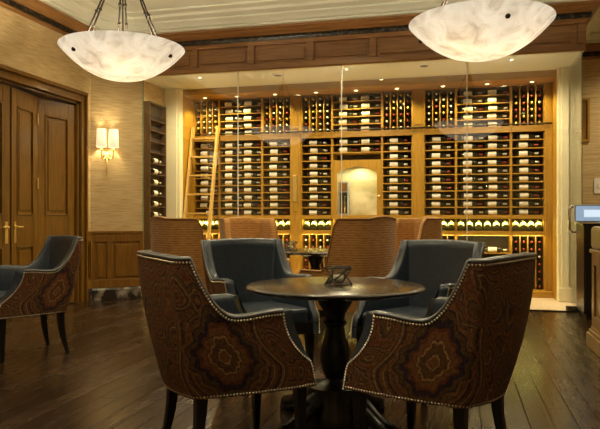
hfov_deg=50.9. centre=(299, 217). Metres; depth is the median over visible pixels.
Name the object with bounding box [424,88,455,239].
wine rack
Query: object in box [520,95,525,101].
wine bottle
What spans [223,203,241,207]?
wine bottle
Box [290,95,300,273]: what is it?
trim
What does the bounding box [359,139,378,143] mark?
wine bottle
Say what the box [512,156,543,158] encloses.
shelf
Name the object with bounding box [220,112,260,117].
shelf
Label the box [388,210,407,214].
wine bottle
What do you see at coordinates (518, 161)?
wine bottle
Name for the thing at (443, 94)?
wine bottle
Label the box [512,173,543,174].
shelf
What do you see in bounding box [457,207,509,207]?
shelf
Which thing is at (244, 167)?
wine bottle
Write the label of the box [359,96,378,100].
wine bottle
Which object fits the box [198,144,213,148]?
wine bottle
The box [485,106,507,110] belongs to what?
wine bottle
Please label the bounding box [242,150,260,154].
wine bottle
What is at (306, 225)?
wine bottle
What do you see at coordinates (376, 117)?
shelf
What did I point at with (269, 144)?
wine bottle
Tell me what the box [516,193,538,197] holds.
wine bottle
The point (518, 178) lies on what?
wine bottle
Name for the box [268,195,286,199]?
wine bottle
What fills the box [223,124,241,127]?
wine bottle
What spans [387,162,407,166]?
wine bottle
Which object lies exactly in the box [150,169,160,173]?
wine bottle
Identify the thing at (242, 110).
wine bottle
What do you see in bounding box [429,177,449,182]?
wine bottle
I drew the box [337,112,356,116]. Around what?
wine bottle
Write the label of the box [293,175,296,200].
brass plaque
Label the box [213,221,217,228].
wine bottle
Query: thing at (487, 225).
wine bottle
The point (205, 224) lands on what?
wine bottle
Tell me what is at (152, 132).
shelf
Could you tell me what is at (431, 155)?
wine bottle
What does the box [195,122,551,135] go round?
ladder rail
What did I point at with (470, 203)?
wine bottle
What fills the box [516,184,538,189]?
wine bottle
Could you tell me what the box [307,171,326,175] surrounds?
wine bottle
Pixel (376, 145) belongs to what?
shelf
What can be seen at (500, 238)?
wine rack
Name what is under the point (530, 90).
wine bottle
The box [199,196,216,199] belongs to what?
wine bottle
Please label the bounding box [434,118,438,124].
wine bottle
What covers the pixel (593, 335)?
desk
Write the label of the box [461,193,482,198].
wine bottle
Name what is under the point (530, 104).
wine bottle
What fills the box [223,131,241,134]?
wine bottle
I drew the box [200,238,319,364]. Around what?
tub chair
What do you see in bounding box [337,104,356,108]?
wine bottle
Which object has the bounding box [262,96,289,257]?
wine rack
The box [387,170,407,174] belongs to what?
wine bottle
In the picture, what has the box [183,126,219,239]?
library ladder
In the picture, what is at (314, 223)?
wine bottle
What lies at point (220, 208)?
shelf
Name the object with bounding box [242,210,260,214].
wine bottle
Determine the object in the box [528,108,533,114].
wine bottle
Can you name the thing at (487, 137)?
wine bottle
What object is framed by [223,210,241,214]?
wine bottle
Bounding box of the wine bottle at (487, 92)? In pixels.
[485,90,506,94]
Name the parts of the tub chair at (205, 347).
leg, leg, leg, leg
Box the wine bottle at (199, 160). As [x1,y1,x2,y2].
[198,159,212,162]
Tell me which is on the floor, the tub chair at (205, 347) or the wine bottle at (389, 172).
the tub chair at (205, 347)
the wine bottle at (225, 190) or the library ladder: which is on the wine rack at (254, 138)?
the wine bottle at (225, 190)
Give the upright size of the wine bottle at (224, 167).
0.077 m
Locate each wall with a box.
[0,6,89,302]
[90,73,163,296]
[341,62,466,240]
[572,59,599,282]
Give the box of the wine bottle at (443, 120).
[441,118,446,123]
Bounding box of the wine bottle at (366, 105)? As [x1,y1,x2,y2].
[359,103,379,107]
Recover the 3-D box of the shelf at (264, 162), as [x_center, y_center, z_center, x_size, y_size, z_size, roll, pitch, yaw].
[-0.319,-0.855,9.800,0.429,0.012,0.351,0,0,14]
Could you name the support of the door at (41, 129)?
in the wall at (26, 45)
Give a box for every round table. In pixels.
[246,277,425,428]
[285,248,328,317]
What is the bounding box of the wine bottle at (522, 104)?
[520,102,525,108]
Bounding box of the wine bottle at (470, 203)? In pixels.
[461,201,481,206]
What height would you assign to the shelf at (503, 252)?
0.012 m
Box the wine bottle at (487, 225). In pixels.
[484,220,490,230]
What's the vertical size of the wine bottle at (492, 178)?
0.077 m
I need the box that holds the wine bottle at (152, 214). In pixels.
[150,212,160,216]
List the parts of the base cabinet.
door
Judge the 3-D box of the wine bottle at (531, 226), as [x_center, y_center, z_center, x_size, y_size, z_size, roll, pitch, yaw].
[3.244,0.103,8.849,0.092,0.152,0.191,0,0,14]
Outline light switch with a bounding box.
[594,178,599,193]
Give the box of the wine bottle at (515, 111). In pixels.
[512,109,517,115]
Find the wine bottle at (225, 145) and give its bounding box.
[223,143,241,147]
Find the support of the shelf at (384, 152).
attached to the wine rack at (403, 133)
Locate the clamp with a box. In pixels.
[566,306,578,310]
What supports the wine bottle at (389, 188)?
on the wine rack at (403, 133)
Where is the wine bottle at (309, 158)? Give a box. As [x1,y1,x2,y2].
[307,156,326,160]
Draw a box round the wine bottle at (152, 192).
[150,190,160,195]
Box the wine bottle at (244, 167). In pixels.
[242,165,260,169]
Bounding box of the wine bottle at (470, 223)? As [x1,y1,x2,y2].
[468,220,472,230]
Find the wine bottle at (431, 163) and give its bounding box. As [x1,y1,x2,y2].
[429,161,450,165]
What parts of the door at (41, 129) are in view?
handle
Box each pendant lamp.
[57,0,184,81]
[409,0,555,61]
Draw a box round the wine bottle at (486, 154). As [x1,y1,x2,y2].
[484,152,506,156]
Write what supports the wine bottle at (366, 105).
on the wine rack at (363, 170)
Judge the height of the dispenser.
0.500 m
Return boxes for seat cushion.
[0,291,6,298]
[242,301,307,322]
[362,306,427,326]
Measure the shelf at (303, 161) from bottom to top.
0.012 m
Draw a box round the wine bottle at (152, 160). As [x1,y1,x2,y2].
[150,158,160,163]
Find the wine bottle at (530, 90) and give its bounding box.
[528,88,533,94]
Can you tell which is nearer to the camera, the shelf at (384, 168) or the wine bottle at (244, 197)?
the shelf at (384, 168)
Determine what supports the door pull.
attached to the glass wall at (467, 62)
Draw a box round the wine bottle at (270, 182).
[267,180,286,184]
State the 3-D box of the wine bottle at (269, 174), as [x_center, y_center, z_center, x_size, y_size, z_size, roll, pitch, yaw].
[-0.354,-0.666,9.688,0.300,0.077,0.075,0,0,14]
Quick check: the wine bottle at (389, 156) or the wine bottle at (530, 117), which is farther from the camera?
the wine bottle at (389, 156)
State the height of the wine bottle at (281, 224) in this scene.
0.152 m
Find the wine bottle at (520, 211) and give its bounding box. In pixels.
[516,209,538,214]
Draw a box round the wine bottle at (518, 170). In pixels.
[516,168,538,172]
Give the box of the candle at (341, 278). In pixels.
[333,275,343,281]
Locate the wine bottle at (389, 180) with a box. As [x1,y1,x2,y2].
[387,178,407,182]
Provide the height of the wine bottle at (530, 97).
0.073 m
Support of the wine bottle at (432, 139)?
on the wine rack at (447, 132)
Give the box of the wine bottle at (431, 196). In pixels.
[429,193,450,198]
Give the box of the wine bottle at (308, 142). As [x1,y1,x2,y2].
[307,141,326,144]
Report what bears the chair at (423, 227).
on the floor
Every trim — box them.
[0,0,599,59]
[0,64,87,302]
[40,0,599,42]
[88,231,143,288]
[133,0,158,2]
[141,297,579,312]
[157,20,585,75]
[164,67,571,301]
[183,70,556,300]
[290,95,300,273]
[412,89,423,217]
[545,83,551,290]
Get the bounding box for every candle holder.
[285,241,296,250]
[324,266,352,285]
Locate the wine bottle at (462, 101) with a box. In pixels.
[460,99,481,103]
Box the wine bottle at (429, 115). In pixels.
[427,112,431,118]
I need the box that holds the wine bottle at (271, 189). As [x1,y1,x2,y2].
[267,187,286,191]
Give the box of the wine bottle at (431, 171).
[429,169,449,173]
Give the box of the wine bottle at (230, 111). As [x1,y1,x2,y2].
[223,109,240,113]
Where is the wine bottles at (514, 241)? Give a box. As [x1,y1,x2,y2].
[197,103,540,288]
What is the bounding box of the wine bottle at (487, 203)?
[484,201,506,206]
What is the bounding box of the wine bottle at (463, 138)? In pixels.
[461,136,482,140]
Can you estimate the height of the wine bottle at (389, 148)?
0.077 m
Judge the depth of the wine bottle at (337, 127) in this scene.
9.40 m
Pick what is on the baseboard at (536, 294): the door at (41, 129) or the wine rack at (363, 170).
the wine rack at (363, 170)
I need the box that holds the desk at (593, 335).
[586,226,599,356]
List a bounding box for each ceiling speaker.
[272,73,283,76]
[417,64,430,67]
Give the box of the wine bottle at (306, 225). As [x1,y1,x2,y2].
[303,220,309,229]
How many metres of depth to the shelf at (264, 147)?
9.71 m
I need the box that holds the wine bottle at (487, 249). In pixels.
[485,247,506,252]
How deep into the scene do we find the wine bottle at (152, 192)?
9.05 m
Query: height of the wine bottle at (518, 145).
0.077 m
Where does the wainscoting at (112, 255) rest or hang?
attached to the wall at (116, 197)
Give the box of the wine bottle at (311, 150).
[308,148,327,152]
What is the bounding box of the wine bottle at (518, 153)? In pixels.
[516,151,537,155]
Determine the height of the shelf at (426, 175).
0.012 m
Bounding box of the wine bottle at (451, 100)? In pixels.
[449,98,453,104]
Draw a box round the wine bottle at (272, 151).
[268,149,286,153]
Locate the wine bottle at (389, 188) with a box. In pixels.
[387,186,407,190]
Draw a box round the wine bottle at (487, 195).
[485,193,506,197]
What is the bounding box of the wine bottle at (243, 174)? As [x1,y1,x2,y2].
[242,173,260,176]
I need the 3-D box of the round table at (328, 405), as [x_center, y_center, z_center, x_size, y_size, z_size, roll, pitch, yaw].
[0.187,0.728,3.363,0.951,0.745,0.951,0,0,37]
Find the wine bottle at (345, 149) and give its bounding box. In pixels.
[337,147,356,151]
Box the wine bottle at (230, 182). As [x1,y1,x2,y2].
[223,180,240,184]
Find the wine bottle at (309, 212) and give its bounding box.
[307,210,326,214]
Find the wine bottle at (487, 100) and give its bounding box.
[485,98,506,102]
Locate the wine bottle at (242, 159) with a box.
[241,158,260,161]
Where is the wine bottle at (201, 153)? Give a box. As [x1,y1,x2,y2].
[198,151,213,155]
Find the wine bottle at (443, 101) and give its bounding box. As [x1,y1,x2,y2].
[441,98,446,104]
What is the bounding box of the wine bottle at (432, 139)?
[430,137,450,141]
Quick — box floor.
[0,294,599,428]
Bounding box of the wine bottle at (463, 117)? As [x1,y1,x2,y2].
[461,115,482,119]
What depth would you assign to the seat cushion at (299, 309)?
4.22 m
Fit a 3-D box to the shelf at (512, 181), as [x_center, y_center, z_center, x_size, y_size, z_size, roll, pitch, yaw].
[3.208,-0.504,8.920,0.415,0.012,0.351,0,0,14]
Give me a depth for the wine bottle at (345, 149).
9.40 m
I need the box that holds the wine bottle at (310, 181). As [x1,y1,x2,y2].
[308,179,326,183]
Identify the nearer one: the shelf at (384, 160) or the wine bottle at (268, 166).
the shelf at (384, 160)
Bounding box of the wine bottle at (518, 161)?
[516,159,538,164]
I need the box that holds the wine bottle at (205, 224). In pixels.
[202,220,207,228]
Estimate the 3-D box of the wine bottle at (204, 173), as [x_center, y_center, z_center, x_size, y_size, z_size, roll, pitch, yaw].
[-1.457,-0.666,9.963,0.300,0.077,0.075,0,0,14]
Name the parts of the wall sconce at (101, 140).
lamp shade, lamp shade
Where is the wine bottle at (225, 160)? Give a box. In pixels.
[223,158,240,162]
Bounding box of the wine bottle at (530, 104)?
[528,101,533,108]
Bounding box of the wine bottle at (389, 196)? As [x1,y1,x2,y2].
[387,194,406,198]
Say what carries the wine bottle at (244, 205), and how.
on the wine rack at (254, 138)
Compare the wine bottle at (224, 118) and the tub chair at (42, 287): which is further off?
the wine bottle at (224, 118)
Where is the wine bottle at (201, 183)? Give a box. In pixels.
[199,181,216,185]
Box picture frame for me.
[575,98,589,141]
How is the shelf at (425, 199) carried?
attached to the wine rack at (447, 132)
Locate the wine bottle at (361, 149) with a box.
[359,147,378,151]
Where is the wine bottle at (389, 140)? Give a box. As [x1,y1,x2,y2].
[387,138,407,142]
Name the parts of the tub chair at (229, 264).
nailhead trim, seat, leg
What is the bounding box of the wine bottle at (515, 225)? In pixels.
[512,220,518,230]
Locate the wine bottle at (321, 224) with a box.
[318,220,324,229]
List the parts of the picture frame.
panel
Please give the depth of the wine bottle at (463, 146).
8.96 m
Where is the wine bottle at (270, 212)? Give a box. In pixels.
[268,210,286,214]
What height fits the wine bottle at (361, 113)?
0.077 m
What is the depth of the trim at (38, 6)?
7.91 m
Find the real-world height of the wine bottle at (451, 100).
0.073 m
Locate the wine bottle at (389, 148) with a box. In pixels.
[387,146,407,150]
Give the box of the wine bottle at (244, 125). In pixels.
[242,123,260,127]
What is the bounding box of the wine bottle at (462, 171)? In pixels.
[460,169,481,173]
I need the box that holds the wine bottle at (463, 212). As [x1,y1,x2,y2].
[461,210,482,214]
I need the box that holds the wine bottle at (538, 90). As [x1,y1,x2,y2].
[536,87,540,94]
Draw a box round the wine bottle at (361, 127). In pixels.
[358,126,378,130]
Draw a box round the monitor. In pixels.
[574,205,599,222]
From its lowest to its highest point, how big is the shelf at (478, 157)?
0.012 m
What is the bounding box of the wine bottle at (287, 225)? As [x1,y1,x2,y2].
[285,220,289,229]
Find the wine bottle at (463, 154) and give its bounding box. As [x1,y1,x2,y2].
[461,152,482,156]
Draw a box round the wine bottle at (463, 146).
[461,144,481,148]
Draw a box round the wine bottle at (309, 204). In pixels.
[307,202,326,206]
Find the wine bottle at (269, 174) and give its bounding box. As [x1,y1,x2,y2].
[267,172,286,176]
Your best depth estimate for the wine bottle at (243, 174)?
9.76 m
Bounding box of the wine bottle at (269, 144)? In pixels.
[267,142,286,146]
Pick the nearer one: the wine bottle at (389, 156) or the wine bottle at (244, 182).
the wine bottle at (389, 156)
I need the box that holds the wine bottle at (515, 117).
[512,115,517,121]
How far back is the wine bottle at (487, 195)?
8.88 m
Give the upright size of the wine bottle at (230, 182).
0.077 m
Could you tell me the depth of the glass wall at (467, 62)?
7.67 m
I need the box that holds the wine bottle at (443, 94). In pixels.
[441,92,446,98]
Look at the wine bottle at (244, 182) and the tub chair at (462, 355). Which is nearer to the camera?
the tub chair at (462, 355)
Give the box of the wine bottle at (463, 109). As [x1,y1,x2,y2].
[461,107,482,111]
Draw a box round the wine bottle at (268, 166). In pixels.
[267,165,286,168]
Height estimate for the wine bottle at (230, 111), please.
0.077 m
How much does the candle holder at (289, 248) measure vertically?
0.101 m
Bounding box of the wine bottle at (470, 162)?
[460,160,481,165]
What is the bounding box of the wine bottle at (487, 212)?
[485,210,507,214]
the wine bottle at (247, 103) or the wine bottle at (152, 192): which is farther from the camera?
the wine bottle at (247, 103)
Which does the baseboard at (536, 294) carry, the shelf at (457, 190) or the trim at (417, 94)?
the trim at (417, 94)
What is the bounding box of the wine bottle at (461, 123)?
[461,123,479,126]
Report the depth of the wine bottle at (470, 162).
8.97 m
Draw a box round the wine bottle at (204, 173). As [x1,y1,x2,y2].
[199,173,216,177]
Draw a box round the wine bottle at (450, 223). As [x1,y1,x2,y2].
[448,220,453,229]
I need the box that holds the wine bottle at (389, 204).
[387,202,407,206]
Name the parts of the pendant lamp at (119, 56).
rod, rod, rod, lamp shade, stem, rod, rod, rod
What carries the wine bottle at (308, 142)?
on the wine rack at (324, 136)
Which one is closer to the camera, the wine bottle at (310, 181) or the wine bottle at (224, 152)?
the wine bottle at (310, 181)
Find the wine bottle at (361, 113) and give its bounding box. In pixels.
[359,111,379,115]
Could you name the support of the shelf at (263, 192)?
attached to the wine rack at (284, 137)
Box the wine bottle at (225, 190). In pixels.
[223,188,241,192]
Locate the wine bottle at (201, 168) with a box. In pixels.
[199,166,216,170]
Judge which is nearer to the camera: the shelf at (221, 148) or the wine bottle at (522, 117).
the wine bottle at (522, 117)
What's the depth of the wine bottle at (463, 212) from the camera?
8.96 m
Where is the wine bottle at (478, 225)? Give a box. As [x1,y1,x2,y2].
[475,220,481,230]
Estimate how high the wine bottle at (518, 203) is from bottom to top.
0.077 m
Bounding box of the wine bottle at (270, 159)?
[268,157,286,161]
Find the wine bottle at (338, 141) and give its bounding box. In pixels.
[337,140,356,144]
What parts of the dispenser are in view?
plate, glass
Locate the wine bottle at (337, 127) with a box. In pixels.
[337,127,356,131]
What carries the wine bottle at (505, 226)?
in the wine rack at (500, 238)
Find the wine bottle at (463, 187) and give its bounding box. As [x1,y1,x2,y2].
[461,185,481,189]
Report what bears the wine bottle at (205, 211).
in the wine rack at (214, 232)
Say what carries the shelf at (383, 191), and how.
attached to the wine rack at (403, 133)
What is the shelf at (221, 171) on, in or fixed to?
attached to the wine rack at (254, 138)
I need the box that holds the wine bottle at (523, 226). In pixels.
[520,220,526,230]
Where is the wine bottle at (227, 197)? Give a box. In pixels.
[223,195,241,199]
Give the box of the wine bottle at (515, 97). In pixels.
[512,95,517,102]
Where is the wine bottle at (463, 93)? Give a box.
[461,91,481,95]
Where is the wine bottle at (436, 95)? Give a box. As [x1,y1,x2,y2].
[434,92,438,98]
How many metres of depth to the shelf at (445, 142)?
9.18 m
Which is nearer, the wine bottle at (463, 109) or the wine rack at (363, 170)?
the wine bottle at (463, 109)
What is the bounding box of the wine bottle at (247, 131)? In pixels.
[242,130,256,134]
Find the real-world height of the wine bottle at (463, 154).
0.077 m
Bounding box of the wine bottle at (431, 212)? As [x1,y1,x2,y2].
[429,210,449,214]
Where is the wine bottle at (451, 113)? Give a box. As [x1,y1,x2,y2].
[449,111,453,117]
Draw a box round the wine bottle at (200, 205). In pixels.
[198,203,216,207]
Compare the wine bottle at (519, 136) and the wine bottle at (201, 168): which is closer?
the wine bottle at (519, 136)
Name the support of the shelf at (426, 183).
attached to the wine rack at (447, 132)
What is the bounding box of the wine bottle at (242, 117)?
[241,116,260,120]
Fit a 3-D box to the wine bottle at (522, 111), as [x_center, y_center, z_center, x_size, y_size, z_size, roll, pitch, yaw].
[3.155,-1.512,8.922,0.075,0.073,0.300,0,0,14]
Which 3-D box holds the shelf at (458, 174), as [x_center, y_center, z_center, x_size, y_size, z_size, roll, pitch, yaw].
[2.629,-0.621,9.065,0.714,0.012,0.351,0,0,14]
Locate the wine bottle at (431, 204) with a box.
[429,202,449,206]
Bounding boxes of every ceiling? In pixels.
[105,0,259,11]
[145,51,583,89]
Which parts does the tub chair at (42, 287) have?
leg, nailhead trim, leg, leg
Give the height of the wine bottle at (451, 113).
0.073 m
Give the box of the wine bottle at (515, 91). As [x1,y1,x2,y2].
[512,89,517,95]
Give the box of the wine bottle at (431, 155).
[429,153,449,157]
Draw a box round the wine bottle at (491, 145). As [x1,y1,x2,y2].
[485,143,506,148]
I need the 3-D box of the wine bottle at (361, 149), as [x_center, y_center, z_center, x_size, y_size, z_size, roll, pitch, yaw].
[1.023,-1.018,9.345,0.300,0.077,0.075,0,0,14]
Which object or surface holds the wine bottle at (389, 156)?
on the wine rack at (403, 133)
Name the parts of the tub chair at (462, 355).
leg, leg, leg, leg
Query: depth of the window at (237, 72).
8.72 m
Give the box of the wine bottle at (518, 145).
[515,142,537,147]
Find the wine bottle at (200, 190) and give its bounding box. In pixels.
[198,188,216,192]
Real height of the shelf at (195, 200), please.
0.012 m
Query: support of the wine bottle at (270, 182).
on the wine rack at (284, 137)
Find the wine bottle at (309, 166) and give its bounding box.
[307,164,326,168]
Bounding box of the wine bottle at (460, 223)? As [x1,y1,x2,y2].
[458,220,463,229]
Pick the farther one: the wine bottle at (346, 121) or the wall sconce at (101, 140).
the wine bottle at (346, 121)
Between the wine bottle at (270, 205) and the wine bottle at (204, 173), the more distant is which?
the wine bottle at (204, 173)
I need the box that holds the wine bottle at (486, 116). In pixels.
[484,114,506,118]
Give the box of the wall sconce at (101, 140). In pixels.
[96,128,118,174]
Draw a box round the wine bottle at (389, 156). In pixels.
[387,154,407,158]
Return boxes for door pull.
[568,205,582,232]
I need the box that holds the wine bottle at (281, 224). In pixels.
[278,220,284,229]
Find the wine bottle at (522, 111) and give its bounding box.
[520,108,525,114]
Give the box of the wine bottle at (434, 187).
[430,185,450,190]
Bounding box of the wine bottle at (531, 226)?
[527,220,534,230]
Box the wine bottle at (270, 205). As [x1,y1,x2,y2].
[268,203,286,207]
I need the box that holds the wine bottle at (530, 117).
[528,115,533,121]
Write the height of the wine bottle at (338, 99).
0.077 m
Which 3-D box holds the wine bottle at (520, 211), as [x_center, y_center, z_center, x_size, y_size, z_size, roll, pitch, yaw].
[3.177,-0.082,8.808,0.300,0.077,0.075,0,0,14]
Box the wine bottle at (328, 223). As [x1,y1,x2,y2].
[325,220,330,229]
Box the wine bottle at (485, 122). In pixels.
[485,122,506,126]
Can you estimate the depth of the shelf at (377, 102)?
9.42 m
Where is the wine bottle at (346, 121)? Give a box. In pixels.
[336,119,356,123]
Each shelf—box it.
[150,119,164,123]
[150,130,164,134]
[195,148,213,150]
[195,163,217,165]
[195,170,217,172]
[195,178,217,179]
[195,200,217,201]
[220,105,260,110]
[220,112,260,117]
[220,120,260,124]
[220,127,260,131]
[220,147,260,150]
[220,154,260,157]
[220,162,260,164]
[220,170,260,172]
[220,177,260,179]
[220,185,260,186]
[220,192,260,193]
[220,200,260,200]
[220,208,260,208]
[263,146,289,149]
[263,154,289,156]
[263,161,289,163]
[263,177,289,178]
[263,184,289,186]
[263,192,289,193]
[264,169,289,171]
[302,145,330,148]
[302,153,330,155]
[302,160,330,163]
[302,168,330,170]
[302,184,330,185]
[303,176,330,178]
[333,100,380,105]
[333,107,380,112]
[333,115,380,120]
[333,123,380,127]
[333,143,380,147]
[334,151,380,154]
[383,142,410,146]
[383,151,410,153]
[383,159,410,161]
[383,167,410,169]
[383,175,410,176]
[383,183,410,184]
[383,191,410,192]
[425,141,454,144]
[425,149,454,152]
[425,158,454,160]
[425,166,454,168]
[425,174,454,176]
[425,182,454,184]
[425,190,454,191]
[425,199,454,199]
[425,207,454,207]
[457,94,509,100]
[457,102,509,108]
[457,110,509,116]
[457,118,509,123]
[457,140,509,144]
[457,148,509,152]
[457,156,509,159]
[457,165,509,167]
[457,173,509,175]
[457,181,509,183]
[457,190,509,191]
[457,198,509,199]
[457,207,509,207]
[484,251,509,253]
[512,139,543,142]
[512,147,543,150]
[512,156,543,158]
[512,164,543,166]
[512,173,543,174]
[512,181,543,182]
[512,190,542,191]
[512,198,543,199]
[512,206,543,207]
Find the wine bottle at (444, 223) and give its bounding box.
[442,220,446,229]
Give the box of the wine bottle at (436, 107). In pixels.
[434,105,438,111]
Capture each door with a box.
[0,83,9,264]
[10,87,73,302]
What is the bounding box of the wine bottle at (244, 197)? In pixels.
[242,195,260,199]
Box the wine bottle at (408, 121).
[406,119,410,125]
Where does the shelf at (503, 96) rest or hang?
attached to the wine rack at (500, 238)
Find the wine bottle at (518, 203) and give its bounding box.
[516,201,538,206]
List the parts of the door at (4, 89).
handle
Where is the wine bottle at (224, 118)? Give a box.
[223,117,241,120]
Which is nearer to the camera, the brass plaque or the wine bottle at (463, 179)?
the wine bottle at (463, 179)
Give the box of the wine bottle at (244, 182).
[241,180,260,184]
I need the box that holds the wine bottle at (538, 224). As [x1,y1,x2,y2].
[535,220,542,230]
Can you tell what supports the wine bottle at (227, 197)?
on the wine rack at (254, 138)
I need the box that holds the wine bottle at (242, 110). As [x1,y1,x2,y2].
[241,109,260,112]
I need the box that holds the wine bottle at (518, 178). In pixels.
[516,176,538,180]
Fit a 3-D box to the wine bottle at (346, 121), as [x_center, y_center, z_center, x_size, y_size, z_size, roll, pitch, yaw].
[0.697,-1.437,9.427,0.300,0.077,0.075,0,0,14]
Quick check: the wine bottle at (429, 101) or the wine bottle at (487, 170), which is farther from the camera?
the wine bottle at (429, 101)
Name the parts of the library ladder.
rail, rail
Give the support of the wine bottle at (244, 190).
on the wine rack at (254, 138)
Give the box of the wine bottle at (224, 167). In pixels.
[223,166,241,169]
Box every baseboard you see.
[88,286,140,301]
[532,290,553,297]
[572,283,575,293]
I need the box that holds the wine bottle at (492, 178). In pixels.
[485,176,507,181]
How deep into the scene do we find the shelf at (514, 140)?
8.83 m
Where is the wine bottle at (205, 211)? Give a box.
[198,210,216,214]
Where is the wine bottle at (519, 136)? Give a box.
[516,134,538,138]
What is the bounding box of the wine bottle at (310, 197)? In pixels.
[308,195,327,199]
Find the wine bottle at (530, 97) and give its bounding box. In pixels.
[528,95,533,101]
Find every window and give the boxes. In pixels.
[143,72,237,249]
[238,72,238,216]
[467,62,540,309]
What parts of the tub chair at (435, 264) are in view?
seat, nailhead trim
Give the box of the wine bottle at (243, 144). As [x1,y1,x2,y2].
[242,143,260,146]
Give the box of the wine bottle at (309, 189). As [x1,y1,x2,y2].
[307,187,326,191]
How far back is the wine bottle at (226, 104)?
9.84 m
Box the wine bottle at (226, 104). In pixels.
[223,102,241,106]
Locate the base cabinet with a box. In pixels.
[575,223,599,319]
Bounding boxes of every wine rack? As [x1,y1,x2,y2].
[144,101,165,249]
[194,99,218,238]
[218,97,261,238]
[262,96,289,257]
[301,94,331,269]
[332,91,381,228]
[382,90,411,217]
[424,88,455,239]
[456,85,510,257]
[511,84,544,290]
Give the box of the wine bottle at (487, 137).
[485,135,506,139]
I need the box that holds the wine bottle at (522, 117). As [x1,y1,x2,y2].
[520,115,525,121]
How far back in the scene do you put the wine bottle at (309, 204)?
9.51 m
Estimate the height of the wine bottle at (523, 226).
0.152 m
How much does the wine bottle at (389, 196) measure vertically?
0.077 m
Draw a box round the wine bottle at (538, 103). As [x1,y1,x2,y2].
[536,101,540,107]
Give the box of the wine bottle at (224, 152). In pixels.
[223,151,241,154]
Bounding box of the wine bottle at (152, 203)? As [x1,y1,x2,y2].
[150,201,160,206]
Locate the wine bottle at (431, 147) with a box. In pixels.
[429,145,450,149]
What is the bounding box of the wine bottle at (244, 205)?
[242,203,260,207]
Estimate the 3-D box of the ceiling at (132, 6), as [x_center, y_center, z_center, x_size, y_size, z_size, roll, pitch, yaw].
[0.745,-2.690,3.318,9.760,0.100,13.200,0,0,14]
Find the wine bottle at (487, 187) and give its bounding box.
[485,185,507,189]
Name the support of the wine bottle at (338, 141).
on the wine rack at (363, 170)
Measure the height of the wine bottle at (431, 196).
0.077 m
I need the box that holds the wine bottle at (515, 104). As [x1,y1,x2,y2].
[512,102,517,108]
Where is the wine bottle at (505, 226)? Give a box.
[502,220,508,230]
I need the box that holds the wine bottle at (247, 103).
[242,101,260,105]
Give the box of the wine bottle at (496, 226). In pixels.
[493,220,499,230]
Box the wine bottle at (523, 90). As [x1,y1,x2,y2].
[520,88,525,95]
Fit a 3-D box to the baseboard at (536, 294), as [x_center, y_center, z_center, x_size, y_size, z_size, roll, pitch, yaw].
[0.920,1.046,9.417,5.310,0.083,0.480,0,0,14]
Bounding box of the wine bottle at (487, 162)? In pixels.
[485,160,506,164]
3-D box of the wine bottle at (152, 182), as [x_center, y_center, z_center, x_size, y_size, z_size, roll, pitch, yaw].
[-2.094,-0.513,9.148,0.077,0.075,0.300,0,0,14]
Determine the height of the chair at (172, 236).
1.118 m
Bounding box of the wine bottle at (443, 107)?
[441,105,446,111]
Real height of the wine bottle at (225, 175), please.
0.077 m
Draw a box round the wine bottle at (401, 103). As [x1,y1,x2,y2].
[399,100,403,106]
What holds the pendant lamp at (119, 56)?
hanging from the ceiling at (132, 6)
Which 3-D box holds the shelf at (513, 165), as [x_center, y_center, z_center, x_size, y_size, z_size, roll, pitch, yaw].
[3.208,-0.738,8.920,0.415,0.012,0.351,0,0,14]
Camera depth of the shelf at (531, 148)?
8.91 m
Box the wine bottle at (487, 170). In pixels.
[485,168,506,173]
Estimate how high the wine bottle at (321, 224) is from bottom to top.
0.152 m
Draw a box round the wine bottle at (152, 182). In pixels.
[150,180,160,184]
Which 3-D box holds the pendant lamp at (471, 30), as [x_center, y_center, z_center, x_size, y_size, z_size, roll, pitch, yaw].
[1.431,-1.950,5.003,1.120,1.379,1.120,0,0,14]
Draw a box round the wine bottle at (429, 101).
[427,99,431,105]
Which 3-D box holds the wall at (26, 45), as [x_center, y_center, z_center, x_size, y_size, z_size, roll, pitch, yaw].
[-4.196,-0.770,3.262,0.200,3.740,10.700,0,0,14]
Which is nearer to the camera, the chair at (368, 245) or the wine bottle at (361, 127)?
the chair at (368, 245)
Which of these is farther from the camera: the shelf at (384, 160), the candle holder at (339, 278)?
the shelf at (384, 160)
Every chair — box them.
[0,235,82,362]
[137,250,316,428]
[150,216,207,291]
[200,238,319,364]
[219,217,290,268]
[297,216,396,313]
[342,252,536,428]
[350,239,484,404]
[395,216,442,259]
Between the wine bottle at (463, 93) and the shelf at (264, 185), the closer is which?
the wine bottle at (463, 93)
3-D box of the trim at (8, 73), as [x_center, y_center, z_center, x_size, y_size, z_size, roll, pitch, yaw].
[-3.241,-0.270,6.966,0.260,2.740,2.770,0,0,14]
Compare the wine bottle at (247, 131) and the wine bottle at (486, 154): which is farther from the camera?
the wine bottle at (247, 131)
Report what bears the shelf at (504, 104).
attached to the wine rack at (500, 238)
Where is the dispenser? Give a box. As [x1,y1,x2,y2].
[339,182,349,214]
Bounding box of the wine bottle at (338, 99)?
[336,97,356,101]
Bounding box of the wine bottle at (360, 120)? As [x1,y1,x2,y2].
[359,119,378,123]
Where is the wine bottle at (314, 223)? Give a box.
[310,220,317,229]
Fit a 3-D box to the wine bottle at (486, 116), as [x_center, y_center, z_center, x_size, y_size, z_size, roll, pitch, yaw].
[2.764,-1.437,8.911,0.300,0.077,0.075,0,0,14]
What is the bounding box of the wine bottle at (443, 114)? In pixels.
[441,111,446,117]
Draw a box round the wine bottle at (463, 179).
[461,177,481,181]
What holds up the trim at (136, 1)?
attached to the ceiling at (132, 6)
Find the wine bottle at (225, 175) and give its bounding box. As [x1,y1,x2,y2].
[223,173,241,177]
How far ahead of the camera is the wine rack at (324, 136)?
9.60 m
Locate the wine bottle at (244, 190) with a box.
[242,188,260,192]
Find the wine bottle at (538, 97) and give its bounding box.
[536,94,540,101]
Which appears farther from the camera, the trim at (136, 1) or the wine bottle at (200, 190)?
the wine bottle at (200, 190)
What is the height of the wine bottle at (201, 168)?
0.077 m

